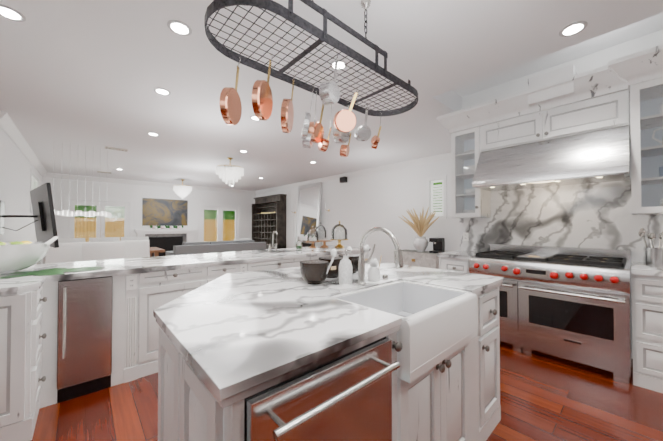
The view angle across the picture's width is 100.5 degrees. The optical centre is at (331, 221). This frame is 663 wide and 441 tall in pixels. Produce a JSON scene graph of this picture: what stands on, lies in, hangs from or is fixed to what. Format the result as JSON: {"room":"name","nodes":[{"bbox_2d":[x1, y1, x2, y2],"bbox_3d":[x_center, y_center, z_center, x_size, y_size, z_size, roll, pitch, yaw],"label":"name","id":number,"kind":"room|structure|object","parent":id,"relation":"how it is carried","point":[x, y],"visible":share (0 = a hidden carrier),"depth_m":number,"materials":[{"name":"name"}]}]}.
{"room":"kitchen and living room","nodes":[
{"label":"kitchen and living room","id":0,"kind":"room"},
{"bbox_2d":[0,127,41,263],"bbox_3d":[-6.478,-0.054,5.761,0.150,2.800,5.700,1,-1,-42],"label":"wall","id":1,"kind":"structure","parent":0,"point":[16,165],"depth_m":4.79,"materials":[{"name":"white paint"}]},
{"bbox_2d":[0,111,47,176],"bbox_3d":[-6.315,-1.389,5.784,0.100,0.130,5.690,1,-1,-42],"label":"crown molding","id":2,"kind":"structure","parent":1,"relation":"attached to","point":[10,128],"depth_m":4.73,"materials":[{"name":"white paint"}]},
{"bbox_2d":[0,183,58,247],"bbox_3d":[-4.179,-0.079,3.814,0.652,0.819,1.447,1,-1,-42],"label":"television","id":3,"kind":"object","parent":1,"relation":"attached to","point":[43,216],"visible":0.94,"depth_m":3.76,"materials":[{"name":"plastic"}]},
{"bbox_2d":[30,168,40,212],"bbox_3d":[-7.310,-0.696,6.769,0.105,0.970,1.840,1,-1,-42],"label":"window shutters","id":4,"kind":"object","parent":1,"relation":"attached to","point":[32,178],"visible":0.33,"depth_m":6.49,"materials":[{"name":"white paint"}]},
{"bbox_2d":[41,177,255,263],"bbox_3d":[-5.914,0.004,10.210,6.950,2.800,0.150,1,-1,-42],"label":"wall","id":5,"kind":"structure","parent":0,"point":[136,194],"depth_m":9.51,"materials":[{"name":"white paint"}]},
{"bbox_2d":[64,197,132,239],"bbox_3d":[-7.404,0.316,8.834,1.680,2.140,0.186,1,-1,-42],"label":"french door","id":6,"kind":"structure","parent":5,"relation":"in","point":[99,203],"depth_m":8.79,"materials":[{"name":"white paint"}]},
{"bbox_2d":[48,173,254,193],"bbox_3d":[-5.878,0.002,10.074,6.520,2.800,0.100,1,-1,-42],"label":"crown molding","id":7,"kind":"structure","parent":5,"relation":"attached to","point":[50,175],"depth_m":9.35,"materials":[{"name":"white paint"}]},
{"bbox_2d":[142,198,187,225],"bbox_3d":[-6.007,-0.349,10.004,1.430,0.960,0.034,1,-1,-42],"label":"painting","id":8,"kind":"object","parent":5,"relation":"attached to","point":[163,212],"visible":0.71,"depth_m":9.96},
{"bbox_2d":[198,203,240,241],"bbox_3d":[-4.601,0.348,11.363,1.730,2.140,0.186,1,-1,-42],"label":"french door","id":9,"kind":"structure","parent":5,"relation":"in","point":[219,208],"depth_m":11.32,"materials":[{"name":"white paint"}]},
{"bbox_2d":[0,0,662,190],"bbox_3d":[-1.787,-1.636,4.054,9.100,0.320,14.850,1,-1,-42],"label":"ceiling","id":10,"kind":"structure","parent":0,"point":[78,78],"depth_m":2.79,"materials":[{"name":"white paint"}]},
{"bbox_2d":[0,4,25,21],"bbox_3d":[-2.319,-1.499,1.976,0.168,0.007,0.168,0,-1,3],"label":"recessed light","id":11,"kind":"object","parent":10,"relation":"in","point":[7,12],"depth_m":1.99,"materials":[{"name":"grey plastic"}]},
{"bbox_2d":[53,151,110,216],"bbox_3d":[-4.753,-0.781,5.239,0.879,1.359,0.090,1,-1,-42],"label":"linear pendant light","id":12,"kind":"object","parent":10,"relation":"hanging from","point":[92,213],"visible":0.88,"depth_m":5.20,"materials":[{"name":"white glass"}]},
{"bbox_2d":[105,146,127,151],"bbox_3d":[-4.280,-1.450,5.486,0.360,0.014,0.160,1,-1,-42],"label":"ceiling vent","id":13,"kind":"object","parent":10,"relation":"in","point":[118,149],"depth_m":5.48,"materials":[{"name":"beige metal"}]},
{"bbox_2d":[147,132,158,135],"bbox_3d":[-2.973,-1.465,4.598,0.168,0.007,0.168,0,-1,21],"label":"recessed light","id":14,"kind":"object","parent":10,"relation":"in","point":[150,133],"depth_m":4.60,"materials":[{"name":"grey"}]},
{"bbox_2d":[154,88,170,94],"bbox_3d":[-1.925,-1.484,3.137,0.168,0.007,0.168,-1,-1,39],"label":"recessed light","id":15,"kind":"object","parent":10,"relation":"in","point":[162,91],"depth_m":3.13,"materials":[{"name":"grey"}]},
{"bbox_2d":[167,20,191,35],"bbox_3d":[-1.173,-1.497,2.129,0.168,0.007,0.168,0,-1,21],"label":"recessed light","id":16,"kind":"object","parent":10,"relation":"in","point":[178,27],"depth_m":2.12,"materials":[{"name":"grey plastic"}]},
{"bbox_2d":[173,179,191,198],"bbox_3d":[-4.929,-1.085,9.126,0.553,0.649,0.553,1,-1,-42],"label":"chandelier","id":17,"kind":"object","parent":10,"relation":"hanging from","point":[182,189],"visible":1,"depth_m":8.98,"materials":[{"name":"white glass"}]},
{"bbox_2d":[216,157,243,186],"bbox_3d":[-2.289,-1.123,6.215,0.593,0.649,0.593,1,-1,-42],"label":"chandelier","id":18,"kind":"object","parent":10,"relation":"hanging from","point":[234,173],"visible":1,"depth_m":6.12,"materials":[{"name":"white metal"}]},
{"bbox_2d":[204,0,417,156],"bbox_3d":[-0.010,-1.051,2.077,1.807,0.901,0.703,1,-1,-42],"label":"pot rack","id":19,"kind":"object","parent":10,"relation":"hanging from","point":[344,120],"visible":1,"depth_m":1.83,"materials":[{"name":"metal"}]},
{"bbox_2d":[330,59,347,69],"bbox_3d":[0.068,-1.491,2.618,0.168,0.007,0.168,0,-1,21],"label":"recessed light","id":20,"kind":"object","parent":10,"relation":"in","point":[333,62],"depth_m":2.60,"materials":[{"name":"grey"}]},
{"bbox_2d":[559,21,587,36],"bbox_3d":[1.875,-1.497,2.140,0.168,0.007,0.168,0,-1,21],"label":"recessed light","id":21,"kind":"object","parent":10,"relation":"in","point":[574,28],"depth_m":2.13,"materials":[{"name":"grey"}]},
{"bbox_2d":[31,341,662,440],"bbox_3d":[-1.787,1.354,4.016,9.100,0.060,14.850,1,-1,-42],"label":"floor","id":22,"kind":"structure","parent":0,"point":[545,397],"depth_m":1.91,"materials":[{"name":"brown wood"}]},
{"bbox_2d":[0,291,27,440],"bbox_3d":[-2.430,0.857,1.778,0.720,0.876,1.100,1,-1,-42],"label":"base cabinet","id":23,"kind":"object","parent":22,"relation":"on","point":[13,304],"depth_m":1.58,"materials":[{"name":"paint"}]},
{"bbox_2d":[58,238,84,240],"bbox_3d":[-5.478,0.846,5.723,0.540,1.000,0.640,1,-1,-42],"label":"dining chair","id":24,"kind":"object","parent":22,"relation":"on","point":[60,239],"depth_m":5.90,"materials":[{"name":"white"}]},
{"bbox_2d":[43,238,149,263],"bbox_3d":[-3.947,0.835,4.880,1.002,1.000,1.662,-1,-1,36],"label":"sofa","id":25,"kind":"object","parent":22,"relation":"on","point":[80,249],"depth_m":4.49,"materials":[{"name":"white fabric"}]},
{"bbox_2d":[89,237,122,239],"bbox_3d":[-5.033,0.851,6.125,0.540,1.000,0.640,1,-1,-42],"label":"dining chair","id":26,"kind":"object","parent":22,"relation":"on","point":[104,237],"depth_m":6.32,"materials":[{"name":"white"}]},
{"bbox_2d":[123,237,147,238],"bbox_3d":[-4.609,0.856,6.507,0.540,1.000,0.640,1,-1,-42],"label":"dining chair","id":27,"kind":"object","parent":22,"relation":"on","point":[123,237],"depth_m":6.63,"materials":[{"name":"white"}]},
{"bbox_2d":[150,247,164,256],"bbox_3d":[-4.474,0.957,5.468,1.850,0.770,1.000,1,-1,-42],"label":"dining table","id":28,"kind":"object","parent":22,"relation":"on","point":[155,250],"visible":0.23,"depth_m":5.70,"materials":[{"name":"brown wood"}]},
{"bbox_2d":[134,229,195,256],"bbox_3d":[-5.848,0.829,9.820,1.880,1.140,0.500,1,-1,-42],"label":"fireplace","id":29,"kind":"object","parent":22,"relation":"on","point":[166,239],"visible":0.35,"depth_m":9.92,"materials":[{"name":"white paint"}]},
{"bbox_2d":[150,225,183,228],"bbox_3d":[-5.921,0.188,9.936,1.075,0.140,0.153,1,-1,-42],"label":"flowers","id":30,"kind":"object","parent":29,"relation":"on","point":[164,227],"visible":1,"depth_m":9.89,"materials":[{"name":"green plant"}]},
{"bbox_2d":[28,255,367,440],"bbox_3d":[-0.848,0.876,3.205,3.540,0.876,1.100,1,-1,-42],"label":"base cabinet","id":31,"kind":"object","parent":22,"relation":"on","point":[66,336],"depth_m":2.10,"materials":[{"name":"paint"}]},
{"bbox_2d":[0,247,370,294],"bbox_3d":[-1.385,0.411,2.828,4.890,0.045,1.270,1,-1,-42],"label":"countertop","id":32,"kind":"structure","parent":31,"relation":"on","point":[148,267],"depth_m":2.53,"materials":[{"name":"white stone"}]},
{"bbox_2d":[0,236,57,274],"bbox_3d":[-2.447,0.241,2.000,0.658,0.264,0.570,1,-1,-42],"label":"fruit bowl","id":33,"kind":"object","parent":32,"relation":"on","point":[16,256],"visible":1,"depth_m":1.97,"materials":[{"name":"white ceramic"}]},
{"bbox_2d":[0,266,102,278],"bbox_3d":[-2.120,0.377,2.104,0.634,0.002,0.408,1,-1,-42],"label":"mat","id":34,"kind":"object","parent":32,"relation":"on","point":[53,271],"visible":0.9,"depth_m":2.09,"materials":[{"name":"green"}]},
{"bbox_2d":[296,240,301,248],"bbox_3d":[-0.498,0.338,4.242,0.100,0.135,0.100,1,-1,-42],"label":"jar","id":35,"kind":"object","parent":32,"relation":"on","point":[298,247],"visible":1,"depth_m":4.22,"materials":[{"name":"clear glass"}]},
{"bbox_2d":[306,221,348,247],"bbox_3d":[-0.086,0.193,4.474,0.640,0.430,0.570,1,-1,-42],"label":"stands","id":36,"kind":"object","parent":32,"relation":"on","point":[323,245],"visible":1,"depth_m":4.46,"materials":[{"name":"brown wood"}]},
{"bbox_2d":[166,238,265,255],"bbox_3d":[-3.046,0.918,7.431,2.300,0.900,1.000,1,-1,-42],"label":"sofa","id":37,"kind":"object","parent":22,"relation":"on","point":[244,244],"visible":0.35,"depth_m":6.96,"materials":[{"name":"grey fabric"}]},
{"bbox_2d":[252,194,286,248],"bbox_3d":[-2.579,0.185,11.130,0.460,2.460,2.110,1,-1,-42],"label":"shelf unit","id":38,"kind":"object","parent":22,"relation":"on","point":[268,215],"visible":0.9,"depth_m":10.87,"materials":[{"name":"black wood"}]},
{"bbox_2d":[294,182,321,247],"bbox_3d":[-0.820,0.042,9.284,0.268,2.660,1.250,1,-1,-42],"label":"floor mirror","id":39,"kind":"object","parent":22,"relation":"on","point":[308,208],"visible":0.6,"depth_m":9.29,"materials":[{"name":"silver metal"}]},
{"bbox_2d":[158,282,502,440],"bbox_3d":[0.027,0.852,1.680,1.845,0.882,1.410,1,-1,-42],"label":"kitchen island","id":40,"kind":"object","parent":22,"relation":"on","point":[398,351],"depth_m":0.98,"materials":[{"name":"paint"}]},
{"bbox_2d":[153,263,504,413],"bbox_3d":[0.003,0.387,1.716,1.880,0.048,1.380,1,-1,-42],"label":"island countertop","id":41,"kind":"structure","parent":40,"relation":"on","point":[239,333],"depth_m":0.97,"materials":[{"name":"white stone"}]},
{"bbox_2d":[300,249,339,284],"bbox_3d":[-0.088,0.259,1.641,0.199,0.206,0.178,0,-1,-21],"label":"bowl","id":42,"kind":"object","parent":41,"relation":"on","point":[319,271],"depth_m":1.59,"materials":[{"name":"ceramic"}]},
{"bbox_2d":[328,249,356,291],"bbox_3d":[0.064,0.258,1.534,0.195,0.204,0.155,1,-1,-42],"label":"soap dispenser","id":43,"kind":"object","parent":41,"relation":"on","point":[345,273],"visible":1,"depth_m":1.56,"materials":[{"name":"white ceramic"}]},
{"bbox_2d":[340,246,354,273],"bbox_3d":[0.014,0.261,1.841,0.199,0.206,0.178,0,-1,-21],"label":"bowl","id":44,"kind":"object","parent":41,"relation":"on","point":[351,257],"depth_m":1.92,"materials":[{"name":"ceramic"}]},
{"bbox_2d":[355,245,369,272],"bbox_3d":[0.150,0.264,2.004,0.199,0.206,0.178,0,-1,-21],"label":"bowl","id":45,"kind":"object","parent":41,"relation":"on","point":[366,247],"depth_m":1.95,"materials":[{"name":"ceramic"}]},
{"bbox_2d":[367,256,381,280],"bbox_3d":[0.270,0.288,1.730,0.093,0.150,0.078,1,-1,-42],"label":"soap dispenser","id":46,"kind":"object","parent":41,"relation":"on","point":[373,274],"visible":1,"depth_m":1.70,"materials":[{"name":"white ceramic"}]},
{"bbox_2d":[353,226,404,285],"bbox_3d":[0.286,0.193,1.536,0.135,0.336,0.310,1,-1,-42],"label":"faucet","id":47,"kind":"object","parent":41,"relation":"on","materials":[{"name":"silver metal"}]},
{"bbox_2d":[337,282,480,329],"bbox_3d":[0.368,0.479,1.386,0.639,0.224,0.459,1,-1,-42],"label":"sink","id":48,"kind":"object","parent":41,"relation":"in","point":[422,302],"depth_m":1.56,"materials":[{"name":"white ceramic"}]},
{"bbox_2d":[394,249,438,268],"bbox_3d":[1.939,1.000,6.070,0.502,0.700,1.016,1,-1,-42],"label":"table","id":49,"kind":"object","parent":22,"relation":"on","point":[426,259],"visible":0.35,"depth_m":5.81,"materials":[{"name":"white wood"}]},
{"bbox_2d":[398,207,438,251],"bbox_3d":[1.910,0.161,5.957,0.480,0.974,0.986,1,-1,-42],"label":"vase","id":50,"kind":"object","parent":49,"relation":"on","point":[420,226],"visible":1,"depth_m":5.92,"materials":[{"name":"white ceramic"}]},
{"bbox_2d":[429,238,444,252],"bbox_3d":[2.224,0.491,5.822,0.300,0.309,0.200,1,-1,-42],"label":"coffee machine","id":51,"kind":"object","parent":49,"relation":"on","point":[438,245],"visible":0.96,"depth_m":5.79,"materials":[{"name":"black plastic"}]},
{"bbox_2d":[437,250,478,272],"bbox_3d":[1.673,0.851,3.460,0.671,0.930,0.391,1,-1,-42],"label":"base cabinet","id":52,"kind":"object","parent":22,"relation":"on","point":[458,261],"visible":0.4,"depth_m":3.28,"materials":[{"name":"paint"}]},
{"bbox_2d":[469,244,631,383],"bbox_3d":[2.171,0.788,2.822,0.746,1.040,1.216,1,-1,-42],"label":"range","id":53,"kind":"object","parent":22,"relation":"on","point":[572,303],"visible":0.98,"depth_m":2.50,"materials":[{"name":"silver metal"}]},
{"bbox_2d":[631,262,662,392],"bbox_3d":[2.923,0.834,2.074,0.671,0.930,0.886,1,-1,-42],"label":"base cabinet","id":54,"kind":"object","parent":22,"relation":"on","point":[647,309],"visible":1,"depth_m":2.15,"materials":[{"name":"paint"}]},
{"bbox_2d":[638,228,662,266],"bbox_3d":[2.747,0.211,2.340,0.187,0.319,0.186,1,-1,-42],"label":"utensil crock","id":55,"kind":"object","parent":54,"relation":"on","point":[653,256],"visible":1,"depth_m":2.32,"materials":[{"name":"silver metal"}]},
{"bbox_2d":[256,160,459,263],"bbox_3d":[-0.057,-0.015,8.795,0.150,2.800,10.100,1,-1,-42],"label":"wall","id":56,"kind":"structure","parent":0,"point":[358,207],"depth_m":7.17,"materials":[{"name":"white paint"}]},
{"bbox_2d":[325,203,329,237],"bbox_3d":[-0.139,-0.027,8.653,0.161,1.120,0.070,1,-1,-42],"label":"wall sconce","id":57,"kind":"object","parent":56,"relation":"attached to","point":[327,217],"depth_m":8.66,"materials":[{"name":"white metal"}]},
{"bbox_2d":[340,176,346,182],"bbox_3d":[0.365,-1.244,8.127,0.139,0.160,0.220,1,-1,-42],"label":"wall speaker","id":58,"kind":"object","parent":56,"relation":"attached to","point":[343,179],"visible":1,"depth_m":8.06,"materials":[{"name":"black plastic"}]},
{"bbox_2d":[255,152,450,193],"bbox_3d":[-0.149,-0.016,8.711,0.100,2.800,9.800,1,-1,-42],"label":"crown molding","id":59,"kind":"structure","parent":56,"relation":"attached to","point":[446,156],"depth_m":7.31,"materials":[{"name":"white paint"}]},
{"bbox_2d":[426,175,446,218],"bbox_3d":[2.330,-0.530,6.079,0.105,0.940,0.460,1,-1,-42],"label":"window shutters","id":60,"kind":"object","parent":56,"relation":"attached to","point":[442,205],"visible":0.92,"depth_m":6.08,"materials":[{"name":"white paint"}]},
{"bbox_2d":[459,29,662,358],"bbox_3d":[3.473,-0.231,2.082,0.169,3.059,4.900,1,-1,-42],"label":"wall","id":61,"kind":"structure","parent":0,"point":[596,215],"depth_m":2.93,"materials":[{"name":"white paint"}]},
{"bbox_2d":[437,107,468,217],"bbox_3d":[1.684,-0.768,3.549,0.562,1.426,0.470,1,-1,-42],"label":"upper cabinet","id":62,"kind":"object","parent":61,"relation":"attached to","point":[457,122],"depth_m":3.54,"materials":[{"name":"paint"}]},
{"bbox_2d":[463,232,468,240],"bbox_3d":[1.832,0.200,3.761,0.008,0.114,0.070,1,-1,-42],"label":"outlet","id":63,"kind":"object","parent":61,"relation":"attached to","point":[465,236],"visible":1,"depth_m":3.76,"materials":[{"name":"white plastic"}]},
{"bbox_2d":[469,55,628,217],"bbox_3d":[2.258,-0.776,2.914,0.562,1.426,1.270,1,-1,-42],"label":"upper cabinet","id":64,"kind":"object","parent":61,"relation":"attached to","point":[563,102],"depth_m":2.78,"materials":[{"name":"paint"}]},
{"bbox_2d":[472,125,629,191],"bbox_3d":[2.233,-0.617,2.894,0.583,0.458,1.216,1,-1,-42],"label":"range hood","id":65,"kind":"object","parent":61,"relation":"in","point":[599,156],"visible":0.98,"depth_m":2.67,"materials":[{"name":"silver metal"}]},
{"bbox_2d":[629,44,662,214],"bbox_3d":[2.966,-0.786,2.129,0.562,1.426,0.877,1,-1,-42],"label":"upper cabinet","id":66,"kind":"object","parent":61,"relation":"attached to","point":[645,66],"depth_m":2.33,"materials":[{"name":"paint"}]},
{"label":"outside","id":67,"kind":"structure","parent":0,"visible":0},
{"bbox_2d":[74,182,441,241],"bbox_3d":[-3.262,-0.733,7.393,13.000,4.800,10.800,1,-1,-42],"label":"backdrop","id":68,"kind":"structure","parent":67,"point":[108,232],"depth_m":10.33,"materials":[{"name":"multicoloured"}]}
]}

